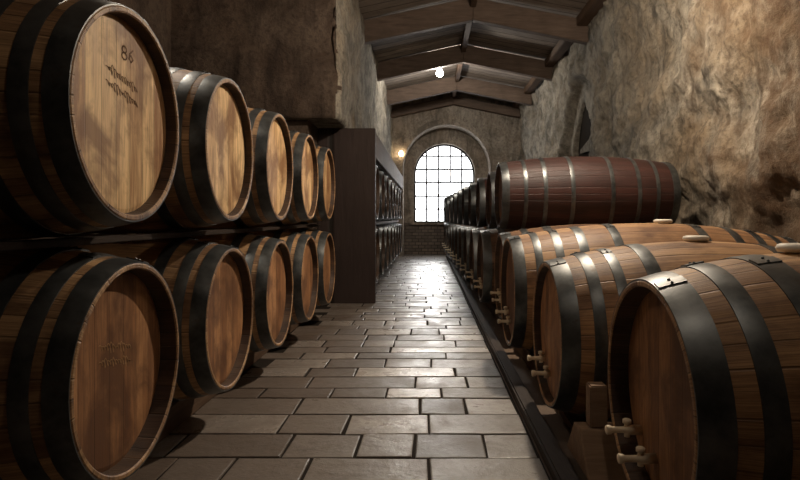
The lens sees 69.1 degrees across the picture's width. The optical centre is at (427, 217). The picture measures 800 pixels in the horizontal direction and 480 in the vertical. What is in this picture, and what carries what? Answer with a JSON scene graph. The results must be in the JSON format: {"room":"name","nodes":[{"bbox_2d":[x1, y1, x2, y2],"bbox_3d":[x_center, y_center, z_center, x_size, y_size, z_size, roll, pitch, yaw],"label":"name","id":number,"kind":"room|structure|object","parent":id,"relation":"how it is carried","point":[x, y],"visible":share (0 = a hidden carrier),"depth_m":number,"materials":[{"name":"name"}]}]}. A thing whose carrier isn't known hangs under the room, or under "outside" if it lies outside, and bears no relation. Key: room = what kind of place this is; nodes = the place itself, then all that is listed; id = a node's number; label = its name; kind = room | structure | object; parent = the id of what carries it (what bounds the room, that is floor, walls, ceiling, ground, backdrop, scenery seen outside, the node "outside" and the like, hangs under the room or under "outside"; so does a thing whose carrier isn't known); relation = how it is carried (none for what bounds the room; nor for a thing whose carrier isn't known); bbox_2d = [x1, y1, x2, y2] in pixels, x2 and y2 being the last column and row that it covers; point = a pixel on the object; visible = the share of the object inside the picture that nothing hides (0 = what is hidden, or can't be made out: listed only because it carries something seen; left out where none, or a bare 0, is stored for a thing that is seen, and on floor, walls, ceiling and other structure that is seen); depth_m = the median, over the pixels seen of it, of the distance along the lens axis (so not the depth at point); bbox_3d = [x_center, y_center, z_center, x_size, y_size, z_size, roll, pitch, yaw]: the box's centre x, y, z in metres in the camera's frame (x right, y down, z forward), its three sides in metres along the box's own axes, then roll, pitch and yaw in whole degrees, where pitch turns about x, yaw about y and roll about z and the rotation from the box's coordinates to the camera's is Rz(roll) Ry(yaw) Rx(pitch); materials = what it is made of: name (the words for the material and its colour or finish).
{"room":"wine cellar","nodes":[
{"label":"wine cellar","id":0,"kind":"room"},
{"bbox_2d":[8,0,170,240],"bbox_3d":[-2.600,-0.900,5.600,0.300,3.700,17.600,0,0,0],"label":"wall","id":1,"kind":"structure","parent":0,"point":[157,13],"depth_m":5.25,"materials":[{"name":"stone"}]},
{"bbox_2d":[183,120,317,230],"bbox_3d":[-1.907,0.000,5.910,1.485,1.900,0.580,0,0,0],"label":"wall","id":2,"kind":"structure","parent":0,"point":[302,126],"depth_m":5.62,"materials":[{"name":"stone"}]},
{"bbox_2d":[214,228,318,324],"bbox_3d":[-1.317,0.430,4.165,0.950,0.720,0.720,0,0,0],"label":"wine barrel","id":3,"kind":"object","parent":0,"point":[302,248],"visible":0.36,"depth_m":4.06,"materials":[{"name":"brown wood"}]},
{"bbox_2d":[250,130,318,226],"bbox_3d":[-1.317,-0.292,4.165,0.950,0.720,0.720,0,0,0],"label":"wine barrel","id":4,"kind":"object","parent":3,"relation":"on","point":[303,204],"visible":0.29,"depth_m":4.07,"materials":[{"name":"brown wood"}]},
{"bbox_2d":[171,0,392,177],"bbox_3d":[-1.720,-1.825,9.952,1.860,1.750,8.897,0,0,0],"label":"wall","id":5,"kind":"structure","parent":0,"point":[310,60],"depth_m":5.54,"materials":[{"name":"stone"}]},
{"bbox_2d":[391,96,519,117],"bbox_3d":[0.640,-2.595,13.550,3.020,0.506,0.120,0,0,0],"label":"roof truss","id":6,"kind":"object","parent":5,"relation":"attached to","point":[447,101],"visible":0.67,"depth_m":13.49,"materials":[{"name":"brown wood"}]},
{"bbox_2d":[386,76,531,105],"bbox_3d":[0.640,-2.645,12.050,3.020,0.606,0.120,0,0,0],"label":"roof truss","id":7,"kind":"object","parent":5,"relation":"attached to","point":[444,85],"visible":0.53,"depth_m":11.99,"materials":[{"name":"brown wood"}]},
{"bbox_2d":[377,45,552,80],"bbox_3d":[0.640,-2.645,9.900,3.020,0.606,0.120,0,0,0],"label":"roof truss","id":8,"kind":"object","parent":5,"relation":"attached to","point":[450,56],"visible":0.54,"depth_m":9.84,"materials":[{"name":"brown wood"}]},
{"bbox_2d":[364,0,588,44],"bbox_3d":[0.640,-2.645,7.800,3.020,0.606,0.120,0,0,0],"label":"roof truss","id":9,"kind":"object","parent":5,"relation":"attached to","point":[486,12],"visible":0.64,"depth_m":7.74,"materials":[{"name":"brown wood"}]},
{"bbox_2d":[126,255,587,479],"bbox_3d":[-0.100,0.999,5.650,5.300,0.202,17.900,0,0,0],"label":"floor","id":10,"kind":"structure","parent":0,"point":[390,428],"depth_m":2.77,"materials":[{"name":"stone"}]},
{"bbox_2d":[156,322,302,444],"bbox_3d":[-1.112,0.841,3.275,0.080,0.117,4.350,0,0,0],"label":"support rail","id":11,"kind":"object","parent":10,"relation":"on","point":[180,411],"visible":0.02,"depth_m":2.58,"materials":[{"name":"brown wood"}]},
{"bbox_2d":[0,246,178,479],"bbox_3d":[-1.317,0.430,1.665,0.950,0.720,0.720,0,0,0],"label":"wine barrel","id":12,"kind":"object","parent":11,"relation":"on","point":[89,341],"visible":0.98,"depth_m":1.51,"materials":[{"name":"brown wood"}]},
{"bbox_2d":[0,0,178,240],"bbox_3d":[-1.317,-0.292,1.665,0.950,0.720,0.720,0,0,0],"label":"wine barrel","id":13,"kind":"object","parent":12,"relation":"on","point":[89,116],"visible":1,"depth_m":1.49,"materials":[{"name":"brown wood"}]},
{"bbox_2d":[62,234,252,401],"bbox_3d":[-1.317,0.430,2.500,0.950,0.720,0.720,0,0,0],"label":"wine barrel","id":14,"kind":"object","parent":11,"relation":"on","point":[209,283],"visible":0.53,"depth_m":2.34,"materials":[{"name":"brown wood"}]},
{"bbox_2d":[87,67,252,233],"bbox_3d":[-1.317,-0.292,2.500,0.950,0.720,0.720,0,0,0],"label":"wine barrel","id":15,"kind":"object","parent":14,"relation":"on","point":[212,181],"visible":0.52,"depth_m":2.35,"materials":[{"name":"brown wood"}]},
{"bbox_2d":[158,230,292,352],"bbox_3d":[-1.317,0.430,3.330,0.950,0.720,0.720,0,0,0],"label":"wine barrel","id":16,"kind":"object","parent":11,"relation":"on","point":[268,259],"visible":0.34,"depth_m":3.20,"materials":[{"name":"brown wood"}]},
{"bbox_2d":[43,227,240,237],"bbox_3d":[-1.592,0.069,3.275,0.070,0.021,4.350,0,0,0],"label":"support rail","id":17,"kind":"object","parent":16,"relation":"on","point":[84,233],"visible":0.02,"depth_m":2.65,"materials":[{"name":"brown wood"}]},
{"bbox_2d":[0,224,320,251],"bbox_3d":[-1.042,0.069,3.275,0.070,0.021,4.350,0,0,0],"label":"support rail","id":18,"kind":"object","parent":16,"relation":"on","point":[73,241],"visible":1,"depth_m":1.88,"materials":[{"name":"brown wood"}]},
{"bbox_2d":[190,107,292,229],"bbox_3d":[-1.317,-0.292,3.330,0.950,0.720,0.720,0,0,0],"label":"wine barrel","id":19,"kind":"object","parent":16,"relation":"on","point":[269,200],"visible":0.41,"depth_m":3.22,"materials":[{"name":"brown wood"}]},
{"bbox_2d":[250,226,334,306],"bbox_3d":[-1.317,0.430,4.970,0.950,0.720,0.720,0,0,0],"label":"wine barrel","id":20,"kind":"object","parent":11,"relation":"on","point":[324,242],"visible":0.27,"depth_m":4.89,"materials":[{"name":"brown wood"}]},
{"bbox_2d":[277,145,334,225],"bbox_3d":[-1.317,-0.292,4.970,0.950,0.720,0.720,0,0,0],"label":"wine barrel","id":21,"kind":"object","parent":20,"relation":"on","point":[326,171],"visible":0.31,"depth_m":4.90,"materials":[{"name":"brown wood"}]},
{"bbox_2d":[318,128,375,302],"bbox_3d":[-0.858,-0.022,6.135,0.605,1.845,0.070,0,0,0],"label":"end panel","id":22,"kind":"object","parent":10,"relation":"on","point":[352,223],"visible":0.75,"depth_m":6.10,"materials":[{"name":"brown wood"}]},
{"bbox_2d":[376,134,402,188],"bbox_3d":[-0.598,-0.802,9.738,0.045,0.285,7.125,0,0,0],"label":"header board","id":23,"kind":"object","parent":22,"relation":"attached to","point":[383,159],"visible":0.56,"depth_m":8.23,"materials":[{"name":"wood"}]},
{"bbox_2d":[477,291,537,380],"bbox_3d":[0.645,0.850,8.285,0.090,0.101,10.630,0,0,0],"label":"support rail","id":24,"kind":"object","parent":10,"relation":"on","point":[523,352],"visible":0.02,"depth_m":3.64,"materials":[{"name":"brown wood"}]},
{"bbox_2d":[442,223,445,250],"bbox_3d":[1.040,0.430,13.000,1.447,0.770,0.770,0,0,0],"label":"wine barrel","id":25,"kind":"object","parent":24,"relation":"on","point":[444,223],"visible":0.09,"depth_m":12.89,"materials":[{"name":"brown wood"}]},
{"bbox_2d":[443,223,449,253],"bbox_3d":[1.050,0.430,12.130,1.447,0.770,0.770,0,0,0],"label":"wine barrel","id":26,"kind":"object","parent":24,"relation":"on","point":[446,223],"visible":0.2,"depth_m":11.98,"materials":[{"name":"brown wood"}]},
{"bbox_2d":[445,223,450,256],"bbox_3d":[1.062,0.430,11.260,1.447,0.770,0.770,0,0,0],"label":"wine barrel","id":27,"kind":"object","parent":24,"relation":"on","point":[448,228],"visible":0.16,"depth_m":11.06,"materials":[{"name":"brown wood"}]},
{"bbox_2d":[447,224,455,259],"bbox_3d":[1.073,0.430,10.390,1.447,0.770,0.770,0,0,0],"label":"wine barrel","id":28,"kind":"object","parent":24,"relation":"on","point":[451,225],"visible":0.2,"depth_m":10.30,"materials":[{"name":"brown wood"}]},
{"bbox_2d":[446,196,449,222],"bbox_3d":[1.075,-0.170,11.695,1.400,0.647,0.647,0,0,0],"label":"wine barrel","id":29,"kind":"object","parent":28,"relation":"on","point":[447,197],"visible":0.19,"depth_m":11.51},
{"bbox_2d":[450,224,458,263],"bbox_3d":[1.083,0.430,9.520,1.447,0.770,0.770,0,0,0],"label":"wine barrel","id":30,"kind":"object","parent":24,"relation":"on","point":[454,226],"visible":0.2,"depth_m":9.45,"materials":[{"name":"brown wood"}]},
{"bbox_2d":[449,194,452,223],"bbox_3d":[1.105,-0.170,10.825,1.400,0.647,0.647,0,0,0],"label":"wine barrel","id":31,"kind":"object","parent":30,"relation":"on","point":[451,195],"visible":0.1,"depth_m":10.62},
{"bbox_2d":[452,225,465,267],"bbox_3d":[1.095,0.430,8.650,1.447,0.770,0.770,0,0,0],"label":"wine barrel","id":32,"kind":"object","parent":24,"relation":"on","point":[456,256],"visible":0.14,"depth_m":8.55,"materials":[{"name":"brown wood"}]},
{"bbox_2d":[457,189,462,224],"bbox_3d":[1.165,-0.170,9.085,1.400,0.647,0.647,0,0,0],"label":"wine barrel","id":33,"kind":"object","parent":32,"relation":"on","point":[459,192],"visible":0.15,"depth_m":8.88,"materials":[{"name":"brown wood"}]},
{"bbox_2d":[462,186,468,225],"bbox_3d":[1.195,-0.170,8.215,1.400,0.647,0.647,0,0,0],"label":"wine barrel","id":34,"kind":"object","parent":32,"relation":"on","point":[465,221],"visible":0.19,"depth_m":8.03,"materials":[{"name":"brown wood"}]},
{"bbox_2d":[456,225,472,273],"bbox_3d":[1.105,0.430,7.780,1.447,0.770,0.770,0,0,0],"label":"wine barrel","id":35,"kind":"object","parent":24,"relation":"on","point":[461,230],"visible":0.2,"depth_m":7.66,"materials":[{"name":"brown wood"}]},
{"bbox_2d":[460,226,481,281],"bbox_3d":[1.117,0.430,6.910,1.447,0.770,0.770,0,0,0],"label":"wine barrel","id":36,"kind":"object","parent":24,"relation":"on","point":[467,230],"visible":0.15,"depth_m":6.82,"materials":[{"name":"brown wood"}]},
{"bbox_2d":[468,183,476,225],"bbox_3d":[1.225,-0.170,7.345,1.400,0.647,0.647,0,0,0],"label":"wine barrel","id":37,"kind":"object","parent":36,"relation":"on","point":[472,186],"visible":0.17,"depth_m":7.17,"materials":[{"name":"brown wood"}]},
{"bbox_2d":[466,226,489,290],"bbox_3d":[1.127,0.430,6.040,1.447,0.770,0.770,0,0,0],"label":"wine barrel","id":38,"kind":"object","parent":24,"relation":"on","point":[474,233],"visible":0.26,"depth_m":5.94,"materials":[{"name":"brown wood"}]},
{"bbox_2d":[476,178,487,226],"bbox_3d":[1.255,-0.170,6.475,1.400,0.647,0.647,0,0,0],"label":"wine barrel","id":39,"kind":"object","parent":38,"relation":"on","point":[481,219],"visible":0.16,"depth_m":6.29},
{"bbox_2d":[473,227,516,303],"bbox_3d":[1.139,0.430,5.170,1.447,0.770,0.770,0,0,0],"label":"wine barrel","id":40,"kind":"object","parent":24,"relation":"on","point":[487,239],"visible":0.23,"depth_m":4.96,"materials":[{"name":"brown wood"}]},
{"bbox_2d":[486,172,496,228],"bbox_3d":[1.285,-0.170,5.605,1.400,0.647,0.647,0,0,0],"label":"wine barrel","id":41,"kind":"object","parent":40,"relation":"on","point":[490,186],"visible":0.16,"depth_m":5.52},
{"bbox_2d":[494,156,680,229],"bbox_3d":[1.280,-0.185,4.800,1.400,0.647,0.647,0,0,0],"label":"wine barrel","id":42,"kind":"object","parent":40,"relation":"on","point":[554,191],"visible":0.82,"depth_m":4.53,"materials":[{"name":"brown wood"}]},
{"bbox_2d":[490,224,597,318],"bbox_3d":[1.206,0.430,4.330,1.447,0.770,0.770,0,0,0],"label":"wine barrel","id":43,"kind":"object","parent":24,"relation":"on","point":[501,237],"visible":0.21,"depth_m":4.38,"materials":[{"name":"brown wood"}]},
{"bbox_2d":[490,288,499,294],"bbox_3d":[0.524,0.574,4.500,0.082,0.052,0.030,0,0,0],"label":"tap","id":44,"kind":"object","parent":43,"relation":"on","point":[491,292],"depth_m":4.49,"materials":[{"name":"brown wood"}]},
{"bbox_2d":[492,296,500,302],"bbox_3d":[0.524,0.614,4.390,0.082,0.052,0.030,0,0,0],"label":"tap","id":45,"kind":"object","parent":43,"relation":"on","point":[493,299],"depth_m":4.38,"materials":[{"name":"brown wood"}]},
{"bbox_2d":[495,219,797,350],"bbox_3d":[1.262,0.419,3.420,1.687,0.823,0.800,0,0,0],"label":"wine barrel","id":46,"kind":"object","parent":24,"relation":"on","point":[522,257],"visible":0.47,"depth_m":3.22,"materials":[{"name":"brown wood"}]},
{"bbox_2d":[495,306,508,314],"bbox_3d":[0.459,0.574,3.590,0.082,0.052,0.030,0,0,0],"label":"tap","id":47,"kind":"object","parent":46,"relation":"on","point":[506,309],"depth_m":3.58,"materials":[{"name":"brown wood"}]},
{"bbox_2d":[497,316,510,324],"bbox_3d":[0.459,0.614,3.480,0.082,0.052,0.030,0,0,0],"label":"tap","id":48,"kind":"object","parent":46,"relation":"on","point":[508,321],"depth_m":3.47,"materials":[{"name":"brown wood"}]},
{"bbox_2d":[446,254,578,479],"bbox_3d":[0.460,0.875,7.100,0.070,0.050,13.000,0,0,0],"label":"beam","id":49,"kind":"structure","parent":10,"relation":"on","point":[556,462],"depth_m":2.65,"materials":[{"name":"brown wood"}]},
{"bbox_2d":[527,235,784,421],"bbox_3d":[1.131,0.483,2.500,1.347,0.814,0.790,0,0,0],"label":"wine barrel","id":50,"kind":"object","parent":10,"relation":"on","point":[576,295],"visible":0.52,"depth_m":2.30,"materials":[{"name":"brown wood"}]},
{"bbox_2d":[527,351,544,362],"bbox_3d":[0.499,0.639,2.670,0.082,0.052,0.030,0,0,0],"label":"tap","id":51,"kind":"object","parent":50,"relation":"on","point":[541,357],"depth_m":2.66,"materials":[{"name":"brown wood"}]},
{"bbox_2d":[531,365,550,377],"bbox_3d":[0.499,0.679,2.560,0.082,0.052,0.030,0,0,0],"label":"tap","id":52,"kind":"object","parent":50,"relation":"on","point":[547,369],"depth_m":2.55,"materials":[{"name":"brown wood"}]},
{"bbox_2d":[605,243,799,479],"bbox_3d":[1.052,0.467,1.550,1.047,0.798,0.776,0,0,0],"label":"wine barrel","id":53,"kind":"object","parent":10,"relation":"on","point":[704,358],"visible":1,"depth_m":1.35,"materials":[{"name":"brown wood"}]},
{"bbox_2d":[605,418,642,437],"bbox_3d":[0.581,0.622,1.720,0.106,0.052,0.030,0,0,0],"label":"tap","id":54,"kind":"object","parent":53,"relation":"on","point":[628,429],"depth_m":1.71,"materials":[{"name":"brown wood"}]},
{"bbox_2d":[617,446,657,466],"bbox_3d":[0.581,0.662,1.610,0.106,0.052,0.030,0,0,0],"label":"tap","id":55,"kind":"object","parent":53,"relation":"on","point":[642,458],"depth_m":1.60,"materials":[{"name":"brown wood"}]},
{"bbox_3d":[0.650,0.878,1.915,0.100,0.044,2.030,0,0,0],"label":"support rail","id":56,"kind":"object","parent":10,"relation":"on","visible":0},
{"bbox_2d":[567,422,625,479],"bbox_3d":[0.605,0.791,2.030,0.170,0.130,0.294,0,0,0],"label":"chock","id":57,"kind":"object","parent":56,"relation":"on","point":[595,451],"visible":0.63,"depth_m":1.95,"materials":[{"name":"brown wood"}]},
{"bbox_2d":[586,382,606,427],"bbox_3d":[0.590,0.652,2.030,0.060,0.145,0.060,0,0,0],"label":"wooden post","id":58,"kind":"object","parent":57,"relation":"on","point":[596,392],"visible":0.91,"depth_m":2.00,"materials":[{"name":"brown wood"}]},
{"bbox_2d":[392,223,399,254],"bbox_3d":[-1.050,0.430,11.660,0.950,0.720,0.720,0,0,0],"label":"wine barrel","id":59,"kind":"object","parent":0,"point":[398,225],"visible":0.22,"depth_m":11.58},
{"bbox_2d":[388,188,399,220],"bbox_3d":[-1.050,-0.292,11.660,0.950,0.720,0.720,0,0,0],"label":"wine barrel","id":60,"kind":"object","parent":59,"relation":"on","point":[398,217],"visible":0.13,"depth_m":11.60,"materials":[{"name":"brown wood"}]},
{"bbox_2d":[404,223,445,254],"bbox_3d":[0.440,0.535,14.390,2.260,0.830,0.280,0,0,0],"label":"wall","id":61,"kind":"structure","parent":0,"point":[418,239],"depth_m":14.25,"materials":[{"name":"brown brick"}]},
{"bbox_2d":[410,223,443,224],"bbox_3d":[0.405,0.141,14.240,1.700,0.053,0.120,0,0,0],"label":"trim","id":62,"kind":"structure","parent":61,"relation":"on","point":[410,223],"depth_m":14.18,"materials":[{"name":"brown stone"}]},
{"bbox_2d":[444,197,446,222],"bbox_3d":[1.045,-0.170,12.565,1.400,0.647,0.647,0,0,0],"label":"wine barrel","id":63,"kind":"object","parent":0,"point":[445,197],"visible":0.09,"depth_m":12.33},
{"bbox_2d":[388,92,520,255],"bbox_3d":[-0.050,-1.125,13.975,4.800,4.150,0.550,0,0,0],"label":"wall","id":64,"kind":"structure","parent":0,"point":[502,132],"depth_m":13.70,"materials":[{"name":"grey stone"}]},
{"bbox_2d":[404,128,487,222],"bbox_3d":[0.440,-1.091,14.390,2.260,2.418,0.280,0,0,0],"label":"wall niche","id":65,"kind":"object","parent":64,"relation":"in","point":[457,138],"visible":0.56,"depth_m":14.25,"materials":[{"name":"stone"}]},
{"bbox_2d":[414,144,474,222],"bbox_3d":[0.405,-0.856,14.405,1.500,1.948,0.050,0,0,0],"label":"window","id":66,"kind":"structure","parent":65,"relation":"attached to","point":[440,145],"depth_m":14.38,"materials":[{"name":"black metal"}]},
{"bbox_2d":[397,119,495,192],"bbox_3d":[0.440,-1.465,13.685,2.320,1.730,0.070,0,0,0],"label":"trim","id":67,"kind":"structure","parent":64,"relation":"attached to","point":[479,135],"depth_m":13.65,"materials":[{"name":"stone"}]},
{"bbox_2d":[453,192,457,223],"bbox_3d":[1.135,-0.170,9.955,1.400,0.647,0.647,0,0,0],"label":"wine barrel","id":68,"kind":"object","parent":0,"point":[454,193],"visible":0.12,"depth_m":9.75,"materials":[{"name":"brown wood"}]},
{"bbox_2d":[358,0,588,104],"bbox_3d":[-0.150,-2.840,5.650,5.200,0.440,17.900,0,0,0],"label":"ceiling","id":69,"kind":"structure","parent":0,"point":[481,35],"depth_m":9.30,"materials":[{"name":"brown wood"}]},
{"bbox_2d":[436,68,442,76],"bbox_3d":[0.210,-2.712,10.350,0.132,0.377,0.132,0,0,0],"label":"hanging bulb","id":70,"kind":"object","parent":69,"relation":"hanging from","point":[439,73],"visible":0.72,"depth_m":10.31,"materials":[{"name":"glass"}]},
{"bbox_2d":[452,0,476,96],"bbox_3d":[0.600,-2.890,5.350,0.080,0.160,16.700,0,0,0],"label":"roof beam","id":71,"kind":"structure","parent":69,"relation":"attached to","point":[467,27],"depth_m":9.30,"materials":[{"name":"brown wood"}]},
{"bbox_2d":[517,0,799,242],"bbox_3d":[2.550,-0.860,5.700,1.000,3.720,17.400,0,0,0],"label":"wall","id":72,"kind":"structure","parent":0,"point":[707,89],"depth_m":4.72,"materials":[{"name":"stone"}]},
{"bbox_2d":[512,0,605,108],"bbox_3d":[2.055,-2.625,5.350,0.150,0.130,16.700,0,0,0],"label":"roof beam","id":73,"kind":"structure","parent":72,"relation":"attached to","point":[590,10],"depth_m":8.69,"materials":[{"name":"brown wood"}]},
{"bbox_2d":[579,105,590,156],"bbox_3d":[2.430,-1.100,8.800,0.040,1.800,1.600,0,0,0],"label":"window","id":74,"kind":"structure","parent":72,"relation":"in","point":[585,131],"depth_m":8.88,"materials":[{"name":"black"}]},
{"bbox_2d":[580,140,590,153],"bbox_3d":[2.377,-1.090,8.665,0.025,0.220,0.670,0,0,0],"label":"trim","id":75,"kind":"structure","parent":72,"relation":"attached to","point":[586,148],"depth_m":8.65,"materials":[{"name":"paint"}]},
{"bbox_3d":[-0.845,0.841,9.737,0.080,0.117,7.125,0,0,0],"label":"support rail","id":76,"kind":"object","parent":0,"visible":0},
{"bbox_2d":[376,229,379,282],"bbox_3d":[-1.050,0.430,6.620,0.950,0.720,0.720,0,0,0],"label":"wine barrel","id":77,"kind":"object","parent":76,"relation":"on","point":[377,232],"visible":0.05,"depth_m":6.85,"materials":[{"name":"brown wood"}]},
{"bbox_2d":[376,165,379,218],"bbox_3d":[-1.050,-0.292,6.620,0.950,0.720,0.720,0,0,0],"label":"wine barrel","id":78,"kind":"object","parent":77,"relation":"on","point":[377,169],"visible":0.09,"depth_m":6.85,"materials":[{"name":"brown wood"}]},
{"bbox_2d":[376,220,398,224],"bbox_3d":[-0.705,0.069,9.738,0.060,0.043,7.125,0,0,0],"label":"support rail","id":79,"kind":"object","parent":77,"relation":"on","point":[390,221],"visible":0.56,"depth_m":9.24,"materials":[{"name":"brown wood"}]},
{"bbox_2d":[376,226,384,275],"bbox_3d":[-1.050,0.430,7.460,0.950,0.720,0.720,0,0,0],"label":"wine barrel","id":80,"kind":"object","parent":76,"relation":"on","point":[380,229],"visible":0.12,"depth_m":7.38,"materials":[{"name":"brown wood"}]},
{"bbox_2d":[376,171,384,219],"bbox_3d":[-1.050,-0.292,7.460,0.950,0.720,0.720,0,0,0],"label":"wine barrel","id":81,"kind":"object","parent":80,"relation":"on","point":[381,174],"visible":0.16,"depth_m":7.38,"materials":[{"name":"brown wood"}]},
{"bbox_2d":[376,225,388,269],"bbox_3d":[-1.050,0.430,8.300,0.950,0.720,0.720,0,0,0],"label":"wine barrel","id":82,"kind":"object","parent":76,"relation":"on","point":[386,231],"visible":0.2,"depth_m":8.24,"materials":[{"name":"brown wood"}]},
{"bbox_2d":[376,176,388,220],"bbox_3d":[-1.050,-0.292,8.300,0.950,0.720,0.720,0,0,0],"label":"wine barrel","id":83,"kind":"object","parent":82,"relation":"on","point":[386,213],"visible":0.21,"depth_m":8.28,"materials":[{"name":"brown wood"}]},
{"bbox_2d":[379,224,392,264],"bbox_3d":[-1.050,0.430,9.140,0.950,0.720,0.720,0,0,0],"label":"wine barrel","id":84,"kind":"object","parent":76,"relation":"on","point":[388,226],"visible":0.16,"depth_m":9.14,"materials":[{"name":"brown wood"}]},
{"bbox_2d":[380,179,392,220],"bbox_3d":[-1.050,-0.292,9.140,0.950,0.720,0.720,0,0,0],"label":"wine barrel","id":85,"kind":"object","parent":84,"relation":"on","point":[390,181],"visible":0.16,"depth_m":9.23,"materials":[{"name":"brown wood"}]},
{"bbox_2d":[385,224,395,260],"bbox_3d":[-1.050,0.430,9.980,0.950,0.720,0.720,0,0,0],"label":"wine barrel","id":86,"kind":"object","parent":76,"relation":"on","point":[393,226],"visible":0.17,"depth_m":9.89,"materials":[{"name":"brown wood"}]},
{"bbox_2d":[382,183,395,220],"bbox_3d":[-1.050,-0.292,9.980,0.950,0.720,0.720,0,0,0],"label":"wine barrel","id":87,"kind":"object","parent":86,"relation":"on","point":[393,184],"visible":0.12,"depth_m":9.90,"materials":[{"name":"brown wood"}]},
{"bbox_2d":[387,223,397,257],"bbox_3d":[-1.050,0.430,10.820,0.950,0.720,0.720,0,0,0],"label":"wine barrel","id":88,"kind":"object","parent":76,"relation":"on","point":[396,226],"visible":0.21,"depth_m":10.86,"materials":[{"name":"brown wood"}]},
{"bbox_2d":[385,186,397,220],"bbox_3d":[-1.050,-0.292,10.820,0.950,0.720,0.720,0,0,0],"label":"wine barrel","id":89,"kind":"object","parent":88,"relation":"on","point":[396,188],"visible":0.14,"depth_m":10.95,"materials":[{"name":"brown wood"}]},
{"bbox_2d":[395,222,401,251],"bbox_3d":[-1.050,0.430,12.500,0.950,0.720,0.720,0,0,0],"label":"wine barrel","id":90,"kind":"object","parent":76,"relation":"on","point":[395,222],"visible":0.12,"depth_m":12.41,"materials":[{"name":"brown wood"}]},
{"bbox_2d":[395,190,401,219],"bbox_3d":[-1.050,-0.292,12.500,0.950,0.720,0.720,0,0,0],"label":"wine barrel","id":91,"kind":"object","parent":90,"relation":"on","point":[400,190],"visible":0.13,"depth_m":12.44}
]}

